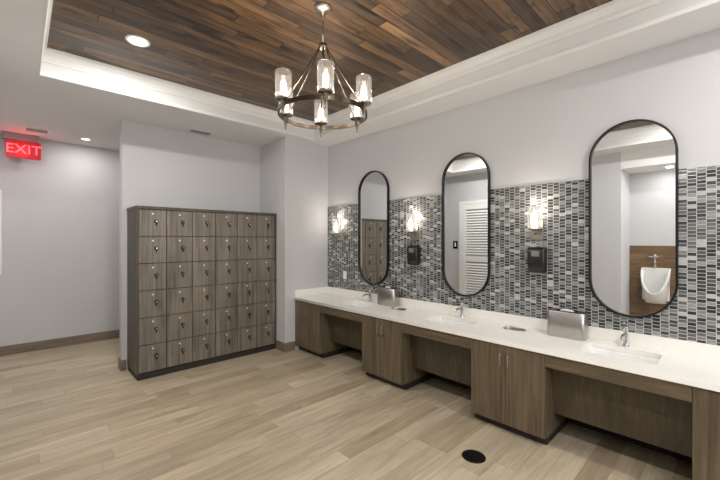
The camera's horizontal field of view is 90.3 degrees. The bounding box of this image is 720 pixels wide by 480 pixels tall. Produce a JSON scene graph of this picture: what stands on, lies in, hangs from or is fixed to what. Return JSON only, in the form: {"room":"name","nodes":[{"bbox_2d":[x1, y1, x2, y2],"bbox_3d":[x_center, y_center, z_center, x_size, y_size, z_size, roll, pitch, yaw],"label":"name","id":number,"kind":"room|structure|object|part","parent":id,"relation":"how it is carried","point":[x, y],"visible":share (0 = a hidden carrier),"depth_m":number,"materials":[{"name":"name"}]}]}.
{"room":"changing room","nodes":[
{"label":"changing room","id":0,"kind":"room"},
{"bbox_2d":[0,133,119,346],"bbox_3d":[-3.902,0.065,6.051,4.670,3.070,0.150,0,0,-43],"label":"wall","id":1,"kind":"structure","parent":0,"point":[60,277],"depth_m":5.36,"materials":[{"name":"paint"}]},
{"bbox_2d":[0,190,1,274],"bbox_3d":[-5.146,-0.105,4.743,0.565,1.170,0.033,0,0,-43],"label":"framed notice","id":2,"kind":"object","parent":1,"relation":"attached to","point":[0,190],"visible":1,"depth_m":4.92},
{"bbox_2d":[0,329,119,355],"bbox_3d":[-3.899,1.535,5.939,4.520,0.130,0.015,0,0,-43],"label":"baseboard","id":3,"kind":"structure","parent":1,"relation":"attached to","point":[65,341],"depth_m":5.34,"materials":[{"name":"brown wood"}]},
{"bbox_2d":[120,120,259,369],"bbox_3d":[-1.959,0.065,5.386,2.767,3.070,0.150,0,0,-43],"label":"wall","id":4,"kind":"structure","parent":0,"point":[160,167],"depth_m":4.80,"materials":[{"name":"paint"}]},
{"bbox_2d":[118,357,120,370],"bbox_3d":[-2.968,1.535,4.428,0.015,0.130,0.150,0,0,-43],"label":"baseboard","id":5,"kind":"structure","parent":4,"relation":"attached to","point":[119,359],"depth_m":4.42,"materials":[{"name":"brown wood"}]},
{"bbox_2d":[121,360,125,370],"bbox_3d":[-2.895,1.535,4.384,0.055,0.130,0.015,0,0,-43],"label":"baseboard","id":6,"kind":"structure","parent":4,"relation":"attached to","point":[123,362],"depth_m":4.38,"materials":[{"name":"brown wood"}]},
{"bbox_2d":[260,137,327,349],"bbox_3d":[-0.986,0.065,5.695,0.930,3.070,0.740,0,0,-43],"label":"wall","id":7,"kind":"structure","parent":0,"point":[293,172],"depth_m":5.29,"materials":[{"name":"paint"}]},
{"bbox_2d":[276,340,283,351],"bbox_3d":[-1.150,1.535,5.181,0.015,0.130,0.220,0,0,-43],"label":"baseboard","id":8,"kind":"structure","parent":7,"relation":"attached to","point":[279,345],"depth_m":5.18,"materials":[{"name":"brown wood"}]},
{"bbox_2d":[284,341,294,351],"bbox_3d":[-1.011,1.535,5.151,0.175,0.130,0.015,0,0,-43],"label":"baseboard","id":9,"kind":"structure","parent":7,"relation":"attached to","point":[290,346],"depth_m":5.14,"materials":[{"name":"brown wood"}]},
{"bbox_2d":[0,337,691,479],"bbox_3d":[-0.600,1.650,2.463,4.820,0.100,9.900,0,0,-43],"label":"floor","id":10,"kind":"structure","parent":0,"point":[69,412],"depth_m":3.02,"materials":[{"name":"brown wood"}]},
{"bbox_2d":[127,205,276,380],"bbox_3d":[-2.043,0.605,4.825,1.787,1.990,0.514,0,0,-43],"label":"lockers","id":11,"kind":"object","parent":10,"relation":"on","point":[201,283],"visible":1,"depth_m":4.49,"materials":[{"name":"brown wood"}]},
{"bbox_2d":[462,449,485,463],"bbox_3d":[0.840,1.597,2.645,0.170,0.005,0.170,0,0,-43],"label":"floor drain","id":12,"kind":"object","parent":10,"relation":"on","point":[472,456],"visible":1,"depth_m":2.64,"materials":[{"name":"black metal"}]},
{"bbox_2d":[295,300,719,479],"bbox_3d":[0.935,1.234,3.649,0.636,0.733,4.867,0,0,-43],"label":"vanity cabinet","id":13,"kind":"object","parent":10,"relation":"on","point":[532,395],"visible":0.89,"depth_m":2.85,"materials":[{"name":"brown wood"}]},
{"bbox_2d":[294,293,719,391],"bbox_3d":[0.964,0.848,3.630,0.622,0.036,4.938,0,0,-43],"label":"countertop","id":14,"kind":"structure","parent":13,"relation":"on","point":[699,372],"depth_m":2.87,"materials":[{"name":"stone"}]},
{"bbox_2d":[347,303,371,306],"bbox_3d":[-0.022,0.925,4.694,0.360,0.114,0.490,0,0,-43],"label":"sink","id":15,"kind":"object","parent":14,"relation":"in","point":[352,304],"visible":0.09,"depth_m":4.90,"materials":[{"name":"ceramic"}]},
{"bbox_2d":[362,287,371,301],"bbox_3d":[0.095,0.730,4.804,0.172,0.201,0.054,0,0,-43],"label":"faucet","id":16,"kind":"object","parent":14,"relation":"on","point":[370,290],"visible":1,"depth_m":4.83,"materials":[{"name":"silver metal"}]},
{"bbox_2d":[377,286,398,306],"bbox_3d":[0.357,0.711,4.571,0.135,0.238,0.295,0,0,-43],"label":"box","id":17,"kind":"object","parent":14,"relation":"on","point":[386,295],"visible":0.99,"depth_m":4.49,"materials":[{"name":"metal"}]},
{"bbox_2d":[391,307,406,310],"bbox_3d":[0.466,0.853,4.303,0.130,0.055,0.210,0,0,-43],"label":"chute","id":18,"kind":"object","parent":14,"relation":"attached to","point":[394,308],"visible":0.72,"depth_m":4.33,"materials":[{"name":"metal"}]},
{"bbox_2d":[432,319,470,326],"bbox_3d":[0.935,0.925,3.686,0.360,0.114,0.490,0,0,-43],"label":"sink","id":19,"kind":"object","parent":14,"relation":"in","point":[444,321],"visible":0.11,"depth_m":3.86,"materials":[{"name":"ceramic"}]},
{"bbox_2d":[454,300,464,317],"bbox_3d":[1.051,0.730,3.796,0.172,0.201,0.054,0,0,-43],"label":"faucet","id":20,"kind":"object","parent":14,"relation":"on","point":[461,308],"visible":1,"depth_m":3.82,"materials":[{"name":"silver metal"}]},
{"bbox_2d":[503,326,526,330],"bbox_3d":[1.442,0.853,3.340,0.130,0.055,0.210,0,0,-43],"label":"chute","id":21,"kind":"object","parent":14,"relation":"attached to","point":[504,327],"visible":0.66,"depth_m":3.38,"materials":[{"name":"metal"}]},
{"bbox_2d":[547,308,587,340],"bbox_3d":[1.778,0.711,3.073,0.135,0.238,0.295,0,0,-43],"label":"box","id":22,"kind":"object","parent":14,"relation":"on","point":[563,323],"visible":1,"depth_m":3.02,"materials":[{"name":"metal"}]},
{"bbox_3d":[1.778,0.612,3.073,0.125,0.012,0.285,0,0,-44],"label":"lid","id":23,"kind":"part","parent":22,"relation":"part of","materials":[{"name":"silver metal"}]},
{"bbox_2d":[583,347,659,363],"bbox_3d":[1.919,0.925,2.648,0.360,0.114,0.490,0,0,-43],"label":"sink","id":24,"kind":"object","parent":14,"relation":"in","point":[612,353],"visible":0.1,"depth_m":2.76,"materials":[{"name":"ceramic"}]},
{"bbox_2d":[620,322,629,346],"bbox_3d":[2.036,0.730,2.759,0.172,0.201,0.054,0,0,-43],"label":"faucet","id":25,"kind":"object","parent":14,"relation":"on","point":[624,337],"visible":1,"depth_m":2.78,"materials":[{"name":"silver metal"}]},
{"bbox_2d":[0,0,719,150],"bbox_3d":[-0.546,-1.635,2.515,4.670,0.330,9.600,0,0,-43],"label":"ceiling","id":26,"kind":"structure","parent":0,"point":[71,112],"depth_m":3.59,"materials":[{"name":"white paint"}]},
{"bbox_2d":[2,131,40,160],"bbox_3d":[-4.699,-1.302,4.984,0.394,0.334,0.100,0,0,-43],"label":"exit sign","id":27,"kind":"object","parent":26,"relation":"hanging from","point":[24,146],"visible":1,"depth_m":4.97,"materials":[{"name":"red plastic"}]},
{"bbox_3d":[-4.688,-1.255,4.991,0.360,0.240,0.025,0,0,-44],"label":"panel","id":28,"kind":"part","parent":27,"relation":"part of","materials":[{"name":"red plastic"}]},
{"bbox_2d":[23,126,49,133],"bbox_3d":[-4.324,-1.464,4.789,0.260,0.011,0.200,0,0,-44],"label":"ceiling vent","id":29,"kind":"object","parent":26,"relation":"in","point":[24,128],"depth_m":4.77,"materials":[{"name":"grey metal"}]},
{"bbox_2d":[188,128,213,135],"bbox_3d":[-2.164,-1.464,4.867,0.300,0.011,0.150,0,0,-44],"label":"ceiling vent","id":30,"kind":"object","parent":26,"relation":"in","point":[190,130],"depth_m":4.86,"materials":[{"name":"grey metal"}]},
{"bbox_2d":[47,0,611,120],"bbox_3d":[0.358,-1.745,1.987,3.025,0.050,6.190,0,0,-44],"label":"ceiling","id":31,"kind":"structure","parent":26,"relation":"in","point":[240,50],"depth_m":3.04,"materials":[{"name":"wood"}]},
{"bbox_2d":[125,35,150,46],"bbox_3d":[-1.919,-1.716,3.094,0.188,0.008,0.188,0,0,-43],"label":"recessed light","id":32,"kind":"object","parent":31,"relation":"in","point":[135,40],"visible":1,"depth_m":3.09,"materials":[{"name":"white"}]},
{"bbox_2d":[275,2,371,136],"bbox_3d":[-0.274,-1.288,2.651,0.754,0.865,0.694,0,0,-43],"label":"chandelier","id":33,"kind":"object","parent":31,"relation":"hanging from","point":[323,9],"visible":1,"depth_m":2.60,"materials":[{"name":"silver metal"}]},
{"bbox_3d":[-0.274,-1.499,2.651,0.130,0.442,0.130,0,0,-44],"label":"stem","id":34,"kind":"part","parent":33,"relation":"part of","materials":[{"name":"silver metal"}]},
{"bbox_2d":[42,0,667,130],"bbox_3d":[0.358,-1.660,1.987,3.025,0.120,6.190,0,0,-43],"label":"crown molding","id":35,"kind":"structure","parent":26,"relation":"attached to","point":[613,10],"depth_m":3.43,"materials":[{"name":"white paint"}]},
{"bbox_2d":[38,0,719,139],"bbox_3d":[0.358,-1.491,1.987,3.023,0.038,6.188,0,0,-43],"label":"trim tray edge","id":36,"kind":"object","parent":26,"relation":"attached to","point":[706,3],"visible":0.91,"depth_m":3.27,"materials":[{"name":"white paint"}]},
{"bbox_2d":[328,28,719,420],"bbox_3d":[1.974,-0.125,3.142,0.150,3.450,7.040,0,0,-43],"label":"wall","id":37,"kind":"structure","parent":0,"point":[547,131],"depth_m":3.26,"materials":[{"name":"paint"}]},
{"bbox_2d":[332,223,342,239],"bbox_3d":[-0.349,-0.158,5.362,0.142,0.315,0.116,0,0,-43],"label":"wall sconce","id":38,"kind":"object","parent":37,"relation":"attached to","point":[338,231],"visible":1,"depth_m":5.37,"materials":[{"name":"white glass"}]},
{"bbox_2d":[343,271,346,278],"bbox_3d":[-0.226,0.522,5.331,0.008,0.115,0.075,0,0,-43],"label":"wall outlet","id":39,"kind":"object","parent":37,"relation":"attached to","point":[344,272],"visible":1,"depth_m":5.32,"materials":[{"name":"white plastic"}]},
{"bbox_2d":[358,171,388,284],"bbox_3d":[0.179,-0.167,4.885,0.034,1.550,0.565,0,0,-43],"label":"wall mirror","id":40,"kind":"object","parent":37,"relation":"attached to","point":[373,190],"visible":1,"depth_m":4.88,"materials":[{"name":"black metal"}]},
{"bbox_2d":[406,219,417,239],"bbox_3d":[0.622,-0.158,4.340,0.142,0.315,0.116,0,0,-43],"label":"wall sconce","id":41,"kind":"object","parent":37,"relation":"attached to","point":[413,229],"visible":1,"depth_m":4.34,"materials":[{"name":"white glass"}]},
{"bbox_3d":[0.612,-0.195,4.331,0.056,0.120,0.056,0,0,-44],"label":"bulb","id":42,"kind":"part","parent":41,"relation":"part of","materials":[{"name":"white glass"}]},
{"bbox_2d":[407,245,420,265],"bbox_3d":[0.650,0.191,4.339,0.104,0.252,0.150,0,0,-43],"label":"soap dispenser","id":43,"kind":"object","parent":37,"relation":"attached to","point":[413,251],"visible":1,"depth_m":4.30,"materials":[{"name":"black plastic"}]},
{"bbox_2d":[442,152,490,295],"bbox_3d":[1.136,-0.167,3.876,0.034,1.550,0.565,0,0,-43],"label":"wall mirror","id":44,"kind":"object","parent":37,"relation":"attached to","point":[466,179],"visible":1,"depth_m":3.87,"materials":[{"name":"black metal"}]},
{"bbox_2d":[295,286,719,360],"bbox_3d":[0.969,0.780,3.634,0.609,0.100,4.938,0,0,-43],"label":"backsplash","id":45,"kind":"structure","parent":37,"relation":"attached to","point":[697,349],"depth_m":3.33,"materials":[{"name":"stone"}]},
{"bbox_2d":[328,165,719,345],"bbox_3d":[1.917,0.110,3.086,0.010,1.260,7.039,0,0,-44],"label":"mosaic tile","id":46,"kind":"structure","parent":37,"relation":"attached to","point":[693,315],"depth_m":3.29,"materials":[{"name":"grey tile"}]},
{"bbox_2d":[527,212,543,239],"bbox_3d":[1.609,-0.158,3.300,0.142,0.315,0.116,0,0,-43],"label":"wall sconce","id":47,"kind":"object","parent":37,"relation":"attached to","point":[537,227],"visible":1,"depth_m":3.30,"materials":[{"name":"silver metal"}]},
{"bbox_3d":[1.599,-0.195,3.290,0.056,0.120,0.056,0,0,-44],"label":"bulb","id":48,"kind":"part","parent":47,"relation":"part of","materials":[{"name":"white glass"}]},
{"bbox_2d":[527,247,546,274],"bbox_3d":[1.634,0.191,3.301,0.104,0.252,0.150,0,0,-43],"label":"soap dispenser","id":49,"kind":"object","parent":37,"relation":"attached to","point":[536,256],"visible":1,"depth_m":3.26,"materials":[{"name":"black plastic"}]},
{"bbox_2d":[589,119,677,317],"bbox_3d":[2.134,-0.167,2.825,0.034,1.550,0.565,0,0,-43],"label":"wall mirror","id":50,"kind":"object","parent":37,"relation":"attached to","point":[633,164],"visible":1,"depth_m":2.81,"materials":[{"name":"black metal"}]}
]}

